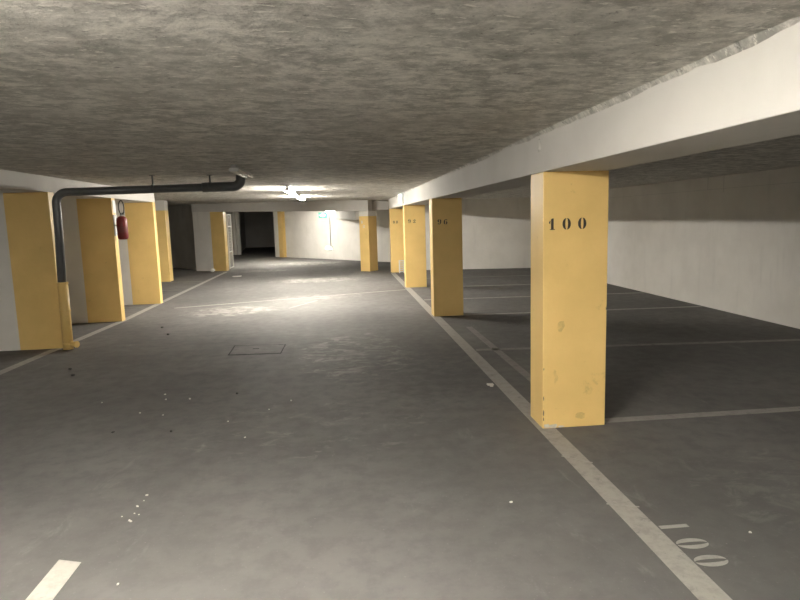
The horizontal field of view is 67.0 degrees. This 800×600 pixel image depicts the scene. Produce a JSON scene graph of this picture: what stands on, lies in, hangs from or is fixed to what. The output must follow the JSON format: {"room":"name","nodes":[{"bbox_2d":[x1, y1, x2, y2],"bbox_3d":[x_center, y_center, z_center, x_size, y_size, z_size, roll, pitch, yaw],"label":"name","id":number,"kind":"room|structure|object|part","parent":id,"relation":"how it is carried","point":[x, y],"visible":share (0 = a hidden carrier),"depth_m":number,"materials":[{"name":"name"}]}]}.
{"room":"parking garage","nodes":[
{"label":"parking garage","id":0,"kind":"room"},
{"bbox_2d":[0,190,62,350],"bbox_3d":[-7.161,-0.428,7.819,5.214,2.368,0.160,-2,8,-5],"label":"pillar","id":1,"kind":"structure","parent":0,"point":[29,302],"depth_m":7.97,"materials":[{"name":"yellow paint"}]},
{"bbox_3d":[-7.293,-0.422,7.807,4.948,2.368,0.160,-2,8,-5],"label":"wall panel","id":2,"kind":"part","parent":1,"relation":"part of","materials":[{"name":"white paint"}]},
{"bbox_2d":[61,196,124,322],"bbox_3d":[-7.371,-0.713,9.980,5.214,2.368,0.160,-2,8,-5],"label":"pillar","id":3,"kind":"structure","parent":0,"point":[91,245],"depth_m":10.12,"materials":[{"name":"yellow paint"}]},
{"bbox_3d":[-7.504,-0.707,9.968,4.948,2.368,0.160,-2,8,-5],"label":"wall panel","id":4,"kind":"part","parent":3,"relation":"part of","materials":[{"name":"white paint"}]},
{"bbox_2d":[112,200,115,212],"bbox_3d":[-4.795,-1.564,10.129,0.008,0.210,0.120,-2,8,-5],"label":"plate","id":5,"kind":"object","parent":3,"relation":"attached to","point":[113,201],"visible":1,"depth_m":10.12,"materials":[{"name":"white plastic"}]},
{"bbox_2d":[113,200,128,239],"bbox_3d":[-4.681,-1.341,10.116,0.216,0.654,0.187,-2,8,-5],"label":"fire extinguisher","id":6,"kind":"object","parent":3,"relation":"attached to","point":[120,222],"visible":1,"depth_m":10.07,"materials":[{"name":"red metal"}]},
{"bbox_2d":[115,200,162,304],"bbox_3d":[-7.586,-1.003,12.181,5.214,2.368,0.160,-2,8,-5],"label":"wall","id":7,"kind":"structure","parent":0,"point":[139,253],"depth_m":12.34,"materials":[{"name":"yellow paint"}]},
{"bbox_3d":[-7.718,-0.997,12.169,4.948,2.368,0.160,-2,8,-5],"label":"wall panel","id":8,"kind":"part","parent":7,"relation":"part of","materials":[{"name":"paint"}]},
{"bbox_2d":[156,210,173,281],"bbox_3d":[-8.650,-1.469,17.179,4.049,2.020,0.350,-2,8,-5],"label":"wall","id":9,"kind":"structure","parent":0,"point":[162,218],"depth_m":17.21,"materials":[{"name":"yellow paint"}]},
{"bbox_2d":[168,205,195,269],"bbox_3d":[-9.300,-2.507,23.727,0.200,2.368,6.528,-8,10,-41],"label":"wall","id":10,"kind":"structure","parent":0,"point":[180,216],"depth_m":22.12,"materials":[{"name":"grey paint"}]},
{"bbox_2d":[225,212,240,254],"bbox_3d":[-8.783,-3.546,31.522,0.200,2.320,1.737,-7,10,-37],"label":"wall","id":11,"kind":"structure","parent":0,"point":[236,214],"depth_m":30.90,"materials":[{"name":"white paint"}]},
{"bbox_2d":[232,212,245,254],"bbox_3d":[-9.325,-4.020,35.142,0.200,2.325,8.837,-3,8,-12],"label":"wall","id":12,"kind":"structure","parent":0,"point":[241,214],"depth_m":34.72,"materials":[{"name":"grey paint"}]},
{"bbox_2d":[244,212,274,247],"bbox_3d":[-7.977,-4.690,39.848,4.400,2.321,0.200,-2,8,-5],"label":"wall","id":13,"kind":"structure","parent":0,"point":[259,226],"depth_m":39.63,"materials":[{"name":"grey paint"}]},
{"bbox_2d":[284,210,390,261],"bbox_3d":[-2.660,-2.828,25.099,0.300,2.264,8.614,-9,10,-43],"label":"wall","id":14,"kind":"structure","parent":0,"point":[307,235],"depth_m":25.27,"materials":[{"name":"white paint"}]},
{"bbox_2d":[318,212,326,217],"bbox_3d":[-3.241,-3.554,25.340,0.051,0.230,0.560,-9,10,-43],"label":"exit sign","id":15,"kind":"object","parent":14,"relation":"attached to","point":[324,214],"visible":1,"depth_m":25.30,"materials":[{"name":"green"}]},
{"bbox_2d":[325,246,332,249],"bbox_3d":[-2.985,-2.170,25.281,0.068,0.170,0.500,-9,10,-43],"label":"emergency light","id":16,"kind":"object","parent":14,"relation":"attached to","point":[326,247],"visible":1,"depth_m":25.22,"materials":[{"name":"white plastic"}]},
{"bbox_2d":[0,247,799,599],"bbox_3d":[-3.015,-0.357,16.227,15.600,0.252,49.300,-2,8,-5],"label":"floor","id":17,"kind":"structure","parent":0,"point":[392,469],"depth_m":4.14,"materials":[{"name":"grey concrete"}]},
{"bbox_2d":[52,175,245,349],"bbox_3d":[-3.266,-0.508,8.016,2.519,2.252,0.176,-2,8,-5],"label":"drain pipe","id":18,"kind":"object","parent":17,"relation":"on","point":[68,343],"visible":0.99,"depth_m":7.88,"materials":[{"name":"grey plastic"}]},
{"bbox_2d":[192,212,228,270],"bbox_3d":[-6.461,-2.029,20.843,1.232,2.029,0.368,1,8,19],"label":"concrete pillar","id":19,"kind":"structure","parent":17,"relation":"on","point":[210,231],"depth_m":20.67,"materials":[{"name":"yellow paint"}]},
{"bbox_2d":[226,214,233,268],"bbox_3d":[-5.989,-2.071,21.280,0.055,1.890,0.760,-2,8,-5],"label":"metal gate","id":20,"kind":"object","parent":19,"relation":"attached to","point":[228,216],"visible":1,"depth_m":21.25,"materials":[{"name":"white metal"}]},
{"bbox_2d":[228,344,285,354],"bbox_3d":[-1.818,0.628,7.693,0.680,0.008,0.630,-2,8,-5],"label":"manhole cover","id":21,"kind":"object","parent":17,"relation":"on","point":[275,348],"visible":1,"depth_m":7.66,"materials":[{"name":"grey metal"}]},
{"bbox_2d":[273,211,286,256],"bbox_3d":[-5.531,-3.028,27.810,0.149,2.100,0.720,-9,10,-43],"label":"concrete pillar","id":22,"kind":"structure","parent":17,"relation":"on","point":[278,217],"depth_m":27.68,"materials":[{"name":"yellow paint"}]},
{"bbox_2d":[359,211,377,270],"bbox_3d":[-0.988,-1.853,18.981,0.345,1.869,0.461,3,9,31],"label":"concrete pillar","id":23,"kind":"structure","parent":17,"relation":"on","point":[367,219],"depth_m":18.82,"materials":[{"name":"yellow paint"}]},
{"bbox_2d":[389,208,403,272],"bbox_3d":[-0.051,-1.796,18.229,0.487,1.903,0.298,-2,8,-5],"label":"concrete pillar","id":24,"kind":"structure","parent":17,"relation":"on","point":[395,215],"depth_m":18.08,"materials":[{"name":"yellow paint"}]},
{"bbox_2d":[399,260,403,272],"bbox_3d":[0.044,-0.997,17.961,0.139,0.385,0.156,-2,8,-5],"label":"rack","id":25,"kind":"object","parent":17,"relation":"on","point":[399,260],"visible":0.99,"depth_m":17.89,"materials":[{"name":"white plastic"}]},
{"bbox_2d":[403,205,426,287],"bbox_3d":[0.345,-1.260,14.164,0.487,1.903,0.298,-2,8,-5],"label":"concrete pillar","id":26,"kind":"structure","parent":17,"relation":"on","point":[414,233],"depth_m":14.02,"materials":[{"name":"yellow paint"}]},
{"bbox_2d":[429,198,462,316],"bbox_3d":[0.759,-0.700,9.910,0.487,1.903,0.298,-2,8,-5],"label":"concrete pillar","id":27,"kind":"structure","parent":17,"relation":"on","point":[445,214],"depth_m":9.77,"materials":[{"name":"yellow paint"}]},
{"bbox_2d":[531,170,608,427],"bbox_3d":[1.276,0.000,4.597,0.487,1.903,0.298,-2,8,-5],"label":"concrete pillar","id":28,"kind":"structure","parent":17,"relation":"on","point":[569,209],"depth_m":4.46,"materials":[{"name":"yellow paint"}]},
{"bbox_2d":[0,0,799,205],"bbox_3d":[-3.088,-2.922,15.882,15.600,0.670,49.300,-2,8,-5],"label":"ceiling","id":29,"kind":"structure","parent":0,"point":[321,100],"depth_m":2.69,"materials":[{"name":"concrete"}]},
{"bbox_2d":[0,169,154,201],"bbox_3d":[-4.152,-0.737,2.012,0.265,0.207,20.960,-2,8,-5],"label":"ceiling beam","id":30,"kind":"structure","parent":29,"relation":"attached to","point":[9,180],"depth_m":7.84,"materials":[{"name":"white paint"}]},
{"bbox_2d":[155,200,167,210],"bbox_3d":[-8.684,-2.642,17.021,4.050,0.348,0.350,-2,8,-5],"label":"ceiling beam","id":31,"kind":"structure","parent":29,"relation":"attached to","point":[160,205],"depth_m":17.03,"materials":[{"name":"white paint"}]},
{"bbox_2d":[229,164,252,177],"bbox_3d":[-1.844,-1.491,7.037,0.106,0.076,1.070,-2,8,-5],"label":"lamp","id":32,"kind":"object","parent":29,"relation":"attached to","point":[235,169],"visible":1,"depth_m":6.82,"materials":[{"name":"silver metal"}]},
{"bbox_2d":[191,200,371,211],"bbox_3d":[-4.018,-3.045,19.844,6.521,0.430,0.350,1,8,19],"label":"ceiling beam","id":33,"kind":"structure","parent":29,"relation":"attached to","point":[351,205],"depth_m":19.53,"materials":[{"name":"white paint"}]},
{"bbox_2d":[284,187,294,193],"bbox_3d":[-2.100,-2.085,11.529,0.106,0.076,1.300,-2,8,-5],"label":"lamp","id":34,"kind":"object","parent":29,"relation":"attached to","point":[287,189],"visible":1,"depth_m":11.11,"materials":[{"name":"white"}]},
{"bbox_2d":[335,211,358,219],"bbox_3d":[-1.927,-3.199,21.878,0.248,0.617,5.620,-3,8,-13],"label":"ceiling beam","id":35,"kind":"structure","parent":29,"relation":"attached to","point":[346,215],"depth_m":20.98,"materials":[{"name":"white paint"}]},
{"bbox_2d":[372,201,388,209],"bbox_3d":[-0.261,-3.062,19.458,1.290,0.295,0.350,-2,8,-5],"label":"ceiling beam","id":36,"kind":"structure","parent":29,"relation":"attached to","point":[376,205],"depth_m":19.25,"materials":[{"name":"white paint"}]},
{"bbox_2d":[389,16,799,208],"bbox_3d":[1.154,-1.184,5.216,0.502,0.284,26.380,-2,8,-5],"label":"ceiling beam","id":37,"kind":"structure","parent":29,"relation":"attached to","point":[746,91],"depth_m":2.72,"materials":[{"name":"white paint"}]},
{"bbox_2d":[399,193,403,203],"bbox_3d":[0.024,-2.334,13.952,0.101,0.245,0.140,-2,8,-5],"label":"emergency light","id":38,"kind":"object","parent":37,"relation":"attached to","point":[401,200],"visible":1,"depth_m":13.89,"materials":[{"name":"white plastic"}]},
{"bbox_2d":[425,197,530,269],"bbox_3d":[2.399,-2.030,18.599,3.759,2.130,0.250,-1,8,5],"label":"wall","id":39,"kind":"structure","parent":0,"point":[496,232],"depth_m":18.43,"materials":[{"name":"white paint"}]},
{"bbox_2d":[607,167,799,328],"bbox_3d":[5.619,-0.382,5.665,0.250,2.130,26.200,-2,8,-5],"label":"wall","id":40,"kind":"structure","parent":0,"point":[733,250],"depth_m":9.71,"materials":[{"name":"white paint"}]},
{"bbox_2d":[614,182,797,197],"bbox_3d":[4.763,-2.187,12.791,0.004,0.006,10.900,-2,8,-5],"label":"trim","id":41,"kind":"structure","parent":40,"relation":"attached to","point":[792,182],"depth_m":9.50,"materials":[{"name":"white paint"}]}
]}

